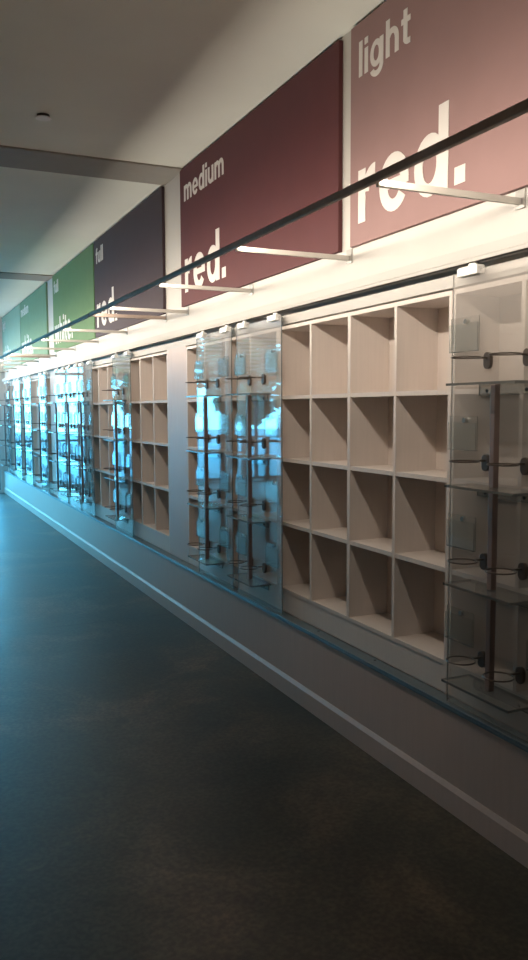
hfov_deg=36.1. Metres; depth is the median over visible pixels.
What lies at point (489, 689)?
shelf
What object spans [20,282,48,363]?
banner
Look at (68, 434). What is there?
shelf
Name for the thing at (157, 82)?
ceiling
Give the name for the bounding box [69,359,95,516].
display panel
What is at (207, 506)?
shelf
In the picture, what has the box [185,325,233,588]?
display panel
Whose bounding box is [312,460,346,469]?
shelf
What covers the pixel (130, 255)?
sign
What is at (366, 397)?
cubby unit
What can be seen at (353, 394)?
shelf
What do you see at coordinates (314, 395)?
shelf
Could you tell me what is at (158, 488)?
shelf
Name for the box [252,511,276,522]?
shelf
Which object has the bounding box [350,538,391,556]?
shelf
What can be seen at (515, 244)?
track
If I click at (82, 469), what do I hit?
shelf
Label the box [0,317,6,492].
wall
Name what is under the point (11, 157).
beam
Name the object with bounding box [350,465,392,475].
shelf
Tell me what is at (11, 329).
banner
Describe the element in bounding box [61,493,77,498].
shelf
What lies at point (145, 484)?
shelf
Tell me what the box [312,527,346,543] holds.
shelf
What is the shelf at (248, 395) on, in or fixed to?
attached to the display panel at (275, 317)
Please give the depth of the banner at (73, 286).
8.54 m
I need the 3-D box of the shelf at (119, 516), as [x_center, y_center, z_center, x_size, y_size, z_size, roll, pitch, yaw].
[-1.267,0.340,6.979,0.120,0.040,0.330,-3,6,-25]
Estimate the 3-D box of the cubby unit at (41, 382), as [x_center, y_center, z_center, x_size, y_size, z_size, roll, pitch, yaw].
[-2.890,-0.625,10.930,0.206,1.483,1.438,-3,6,-25]
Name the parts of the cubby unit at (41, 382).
panel, panel, kick panel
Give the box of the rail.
[4,470,527,752]
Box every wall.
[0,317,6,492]
[4,31,527,834]
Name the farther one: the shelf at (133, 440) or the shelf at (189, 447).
the shelf at (133, 440)
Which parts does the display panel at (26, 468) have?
post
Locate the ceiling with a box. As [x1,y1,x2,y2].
[0,0,386,317]
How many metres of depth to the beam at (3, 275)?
9.68 m
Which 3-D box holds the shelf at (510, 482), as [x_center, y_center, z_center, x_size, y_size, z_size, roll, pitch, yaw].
[0.846,0.013,2.828,0.198,0.018,0.332,-3,6,-25]
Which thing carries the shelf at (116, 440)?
attached to the display panel at (116, 429)
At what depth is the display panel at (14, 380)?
12.58 m
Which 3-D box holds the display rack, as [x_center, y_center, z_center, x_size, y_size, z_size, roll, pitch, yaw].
[0.726,0.056,2.594,0.166,1.552,0.580,-3,6,-25]
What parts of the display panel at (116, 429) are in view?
post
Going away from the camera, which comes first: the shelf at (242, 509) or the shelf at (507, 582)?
the shelf at (507, 582)
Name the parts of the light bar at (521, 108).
arm, arm, wall plate, arm, wall plate, arm, wall plate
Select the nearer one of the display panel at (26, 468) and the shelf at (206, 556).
the shelf at (206, 556)
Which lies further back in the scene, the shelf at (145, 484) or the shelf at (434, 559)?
the shelf at (145, 484)
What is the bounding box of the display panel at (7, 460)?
[0,380,11,471]
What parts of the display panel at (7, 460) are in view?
post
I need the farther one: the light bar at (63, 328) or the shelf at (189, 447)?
the light bar at (63, 328)
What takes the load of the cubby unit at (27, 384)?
in the wall at (484, 766)
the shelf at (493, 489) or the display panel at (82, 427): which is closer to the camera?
the shelf at (493, 489)
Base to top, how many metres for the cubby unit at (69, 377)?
1.483 m
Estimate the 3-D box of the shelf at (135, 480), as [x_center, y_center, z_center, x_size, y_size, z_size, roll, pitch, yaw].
[-0.982,0.006,6.818,0.198,0.018,0.339,-3,6,-25]
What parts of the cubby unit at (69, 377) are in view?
panel, panel, kick panel, panel, panel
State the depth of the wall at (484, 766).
3.75 m
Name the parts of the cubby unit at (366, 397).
panel, panel, kick panel, panel, panel, panel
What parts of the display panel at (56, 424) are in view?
post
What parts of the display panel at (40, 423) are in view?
post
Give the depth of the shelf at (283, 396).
4.05 m
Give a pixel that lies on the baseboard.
(507, 837)
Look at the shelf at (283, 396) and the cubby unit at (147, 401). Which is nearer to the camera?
the shelf at (283, 396)
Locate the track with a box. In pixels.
[2,231,527,381]
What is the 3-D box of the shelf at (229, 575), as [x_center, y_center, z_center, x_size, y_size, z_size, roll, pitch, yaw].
[-0.084,0.560,4.417,0.120,0.040,0.330,-3,6,-25]
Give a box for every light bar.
[0,355,38,373]
[3,313,127,358]
[89,98,527,321]
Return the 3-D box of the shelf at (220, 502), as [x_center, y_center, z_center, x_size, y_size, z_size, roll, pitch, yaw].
[-0.209,0.149,5.144,0.198,0.018,0.339,-3,6,-25]
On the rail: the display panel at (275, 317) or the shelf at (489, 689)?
the display panel at (275, 317)
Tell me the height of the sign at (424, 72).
0.895 m
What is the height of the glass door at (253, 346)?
1.483 m
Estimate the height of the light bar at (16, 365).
0.060 m
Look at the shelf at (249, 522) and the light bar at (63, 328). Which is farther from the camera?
the light bar at (63, 328)
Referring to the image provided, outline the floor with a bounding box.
[0,493,527,959]
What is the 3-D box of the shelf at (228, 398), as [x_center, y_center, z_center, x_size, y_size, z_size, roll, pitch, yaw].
[-0.060,-0.476,4.758,0.198,0.018,0.339,-3,6,-25]
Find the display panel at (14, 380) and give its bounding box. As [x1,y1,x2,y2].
[6,378,22,478]
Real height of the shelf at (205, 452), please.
0.040 m
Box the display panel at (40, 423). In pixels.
[31,371,49,493]
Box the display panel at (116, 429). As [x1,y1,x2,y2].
[102,350,133,536]
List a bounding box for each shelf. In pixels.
[35,480,47,483]
[50,488,65,493]
[59,433,76,436]
[60,463,76,466]
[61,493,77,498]
[71,401,88,405]
[72,467,90,472]
[73,499,91,504]
[104,439,126,444]
[105,477,127,483]
[105,515,128,522]
[120,475,129,479]
[129,401,139,403]
[130,439,140,442]
[130,478,140,483]
[142,441,153,444]
[142,481,154,487]
[154,400,166,402]
[155,442,167,445]
[155,485,168,491]
[186,395,222,401]
[186,450,223,458]
[187,502,223,513]
[188,399,202,401]
[188,446,203,449]
[188,554,224,567]
[189,495,203,501]
[208,398,225,400]
[208,448,225,453]
[209,499,226,508]
[225,393,270,400]
[226,455,270,464]
[226,514,270,527]
[227,397,245,400]
[227,573,270,589]
[228,451,246,454]
[228,505,246,513]
[251,396,276,399]
[252,453,276,460]
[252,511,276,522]
[280,395,309,398]
[280,457,309,464]
[280,519,309,532]
[312,393,347,397]
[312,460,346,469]
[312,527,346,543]
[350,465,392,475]
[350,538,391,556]
[351,392,393,396]
[395,550,444,571]
[396,390,447,395]
[396,470,446,482]
[441,674,527,713]
[443,579,527,608]
[444,483,527,502]
[446,380,527,395]
[452,566,514,591]
[453,477,516,488]
[455,387,519,393]
[519,588,527,594]
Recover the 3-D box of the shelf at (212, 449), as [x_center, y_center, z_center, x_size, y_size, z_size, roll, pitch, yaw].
[-0.210,-0.183,5.115,0.198,0.018,0.339,-3,6,-25]
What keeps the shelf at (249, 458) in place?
attached to the display panel at (275, 317)
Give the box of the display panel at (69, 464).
[57,363,80,509]
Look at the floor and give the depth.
2.91 m
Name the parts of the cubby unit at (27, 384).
panel, kick panel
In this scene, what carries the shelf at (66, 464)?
attached to the display panel at (69, 464)
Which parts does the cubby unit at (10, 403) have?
panel, kick panel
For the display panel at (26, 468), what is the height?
1.552 m
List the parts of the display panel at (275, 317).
post, mount plate, mount plate, mount plate, mount plate, mount plate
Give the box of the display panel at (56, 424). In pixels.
[46,366,68,502]
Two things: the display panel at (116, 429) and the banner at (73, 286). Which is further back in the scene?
the banner at (73, 286)
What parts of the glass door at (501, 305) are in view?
panel, kick panel, panel, panel, panel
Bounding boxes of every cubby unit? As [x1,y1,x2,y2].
[6,383,19,475]
[17,380,34,483]
[32,376,52,492]
[56,369,84,508]
[82,362,119,526]
[117,351,169,552]
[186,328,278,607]
[278,290,452,693]
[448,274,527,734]
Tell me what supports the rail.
attached to the wall at (484, 766)
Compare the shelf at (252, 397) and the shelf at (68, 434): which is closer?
the shelf at (252, 397)
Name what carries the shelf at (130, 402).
attached to the cubby unit at (147, 401)
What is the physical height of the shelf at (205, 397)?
0.040 m
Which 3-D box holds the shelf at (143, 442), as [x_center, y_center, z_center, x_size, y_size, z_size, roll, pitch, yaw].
[-0.832,-0.299,6.460,0.198,0.018,0.339,-3,6,-25]
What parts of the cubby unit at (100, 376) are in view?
panel, panel, panel, kick panel, panel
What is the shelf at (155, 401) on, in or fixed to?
attached to the cubby unit at (147, 401)
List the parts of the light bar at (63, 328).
arm, arm, arm, arm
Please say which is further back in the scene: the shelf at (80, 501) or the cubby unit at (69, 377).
the cubby unit at (69, 377)
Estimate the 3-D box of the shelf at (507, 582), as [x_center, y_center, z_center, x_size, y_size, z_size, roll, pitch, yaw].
[0.847,0.345,2.857,0.198,0.018,0.332,-3,6,-25]
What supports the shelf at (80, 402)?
attached to the display panel at (82, 427)
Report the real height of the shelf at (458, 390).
0.018 m
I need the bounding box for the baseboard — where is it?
[4,487,527,867]
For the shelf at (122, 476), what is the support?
attached to the cubby unit at (147, 401)
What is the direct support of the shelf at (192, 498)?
attached to the glass door at (253, 346)
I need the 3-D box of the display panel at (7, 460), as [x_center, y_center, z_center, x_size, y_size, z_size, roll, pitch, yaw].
[-4.373,-0.892,13.636,0.166,1.552,0.580,-3,6,-25]
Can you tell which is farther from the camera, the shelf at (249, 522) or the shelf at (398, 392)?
the shelf at (249, 522)
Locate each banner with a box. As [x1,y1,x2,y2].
[2,304,21,369]
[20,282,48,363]
[52,243,95,351]
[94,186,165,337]
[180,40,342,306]
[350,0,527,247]
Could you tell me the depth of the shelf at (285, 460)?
4.16 m
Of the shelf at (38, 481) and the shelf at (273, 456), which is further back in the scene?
the shelf at (38, 481)
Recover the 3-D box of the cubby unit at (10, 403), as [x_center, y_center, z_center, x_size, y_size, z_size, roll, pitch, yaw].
[-4.094,-0.848,13.537,0.206,1.483,1.438,-3,6,-25]
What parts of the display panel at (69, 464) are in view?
post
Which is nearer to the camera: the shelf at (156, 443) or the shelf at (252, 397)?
the shelf at (252, 397)
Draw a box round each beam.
[0,145,182,184]
[0,272,52,280]
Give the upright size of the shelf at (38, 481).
0.040 m
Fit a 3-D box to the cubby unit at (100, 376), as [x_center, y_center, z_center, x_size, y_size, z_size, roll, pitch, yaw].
[-1.507,-0.368,7.934,0.206,1.483,1.438,-3,6,-25]
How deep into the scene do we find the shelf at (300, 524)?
4.20 m
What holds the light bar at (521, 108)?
attached to the wall at (484, 766)
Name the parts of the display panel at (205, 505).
post, mount plate, mount plate, mount plate, mount plate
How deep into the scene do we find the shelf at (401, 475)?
3.18 m
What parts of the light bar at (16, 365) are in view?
arm, arm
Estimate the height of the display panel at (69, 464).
1.552 m
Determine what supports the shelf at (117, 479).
attached to the display panel at (116, 429)
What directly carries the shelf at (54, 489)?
attached to the display panel at (56, 424)
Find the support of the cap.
attached to the ceiling
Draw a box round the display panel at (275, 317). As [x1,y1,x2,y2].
[225,312,282,614]
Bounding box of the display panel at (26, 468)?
[16,375,32,482]
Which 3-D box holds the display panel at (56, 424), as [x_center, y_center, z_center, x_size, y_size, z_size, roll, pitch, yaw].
[-2.413,-0.528,9.391,0.166,1.552,0.580,-3,6,-25]
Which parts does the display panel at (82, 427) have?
post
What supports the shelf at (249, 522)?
attached to the display panel at (275, 317)
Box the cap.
[35,113,50,120]
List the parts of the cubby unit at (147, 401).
panel, panel, kick panel, panel, panel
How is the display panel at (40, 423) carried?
on the rail
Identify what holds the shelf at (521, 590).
attached to the glass door at (501, 305)
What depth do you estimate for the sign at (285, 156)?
4.16 m
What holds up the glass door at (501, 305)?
in the wall at (484, 766)
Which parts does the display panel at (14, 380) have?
post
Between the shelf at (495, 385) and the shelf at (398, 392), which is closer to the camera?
the shelf at (495, 385)
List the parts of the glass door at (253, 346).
panel, panel, panel, kick panel, panel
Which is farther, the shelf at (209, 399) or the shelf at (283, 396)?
the shelf at (209, 399)
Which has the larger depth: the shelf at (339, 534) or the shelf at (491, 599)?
the shelf at (339, 534)
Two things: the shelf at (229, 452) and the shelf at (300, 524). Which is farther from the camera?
the shelf at (229, 452)

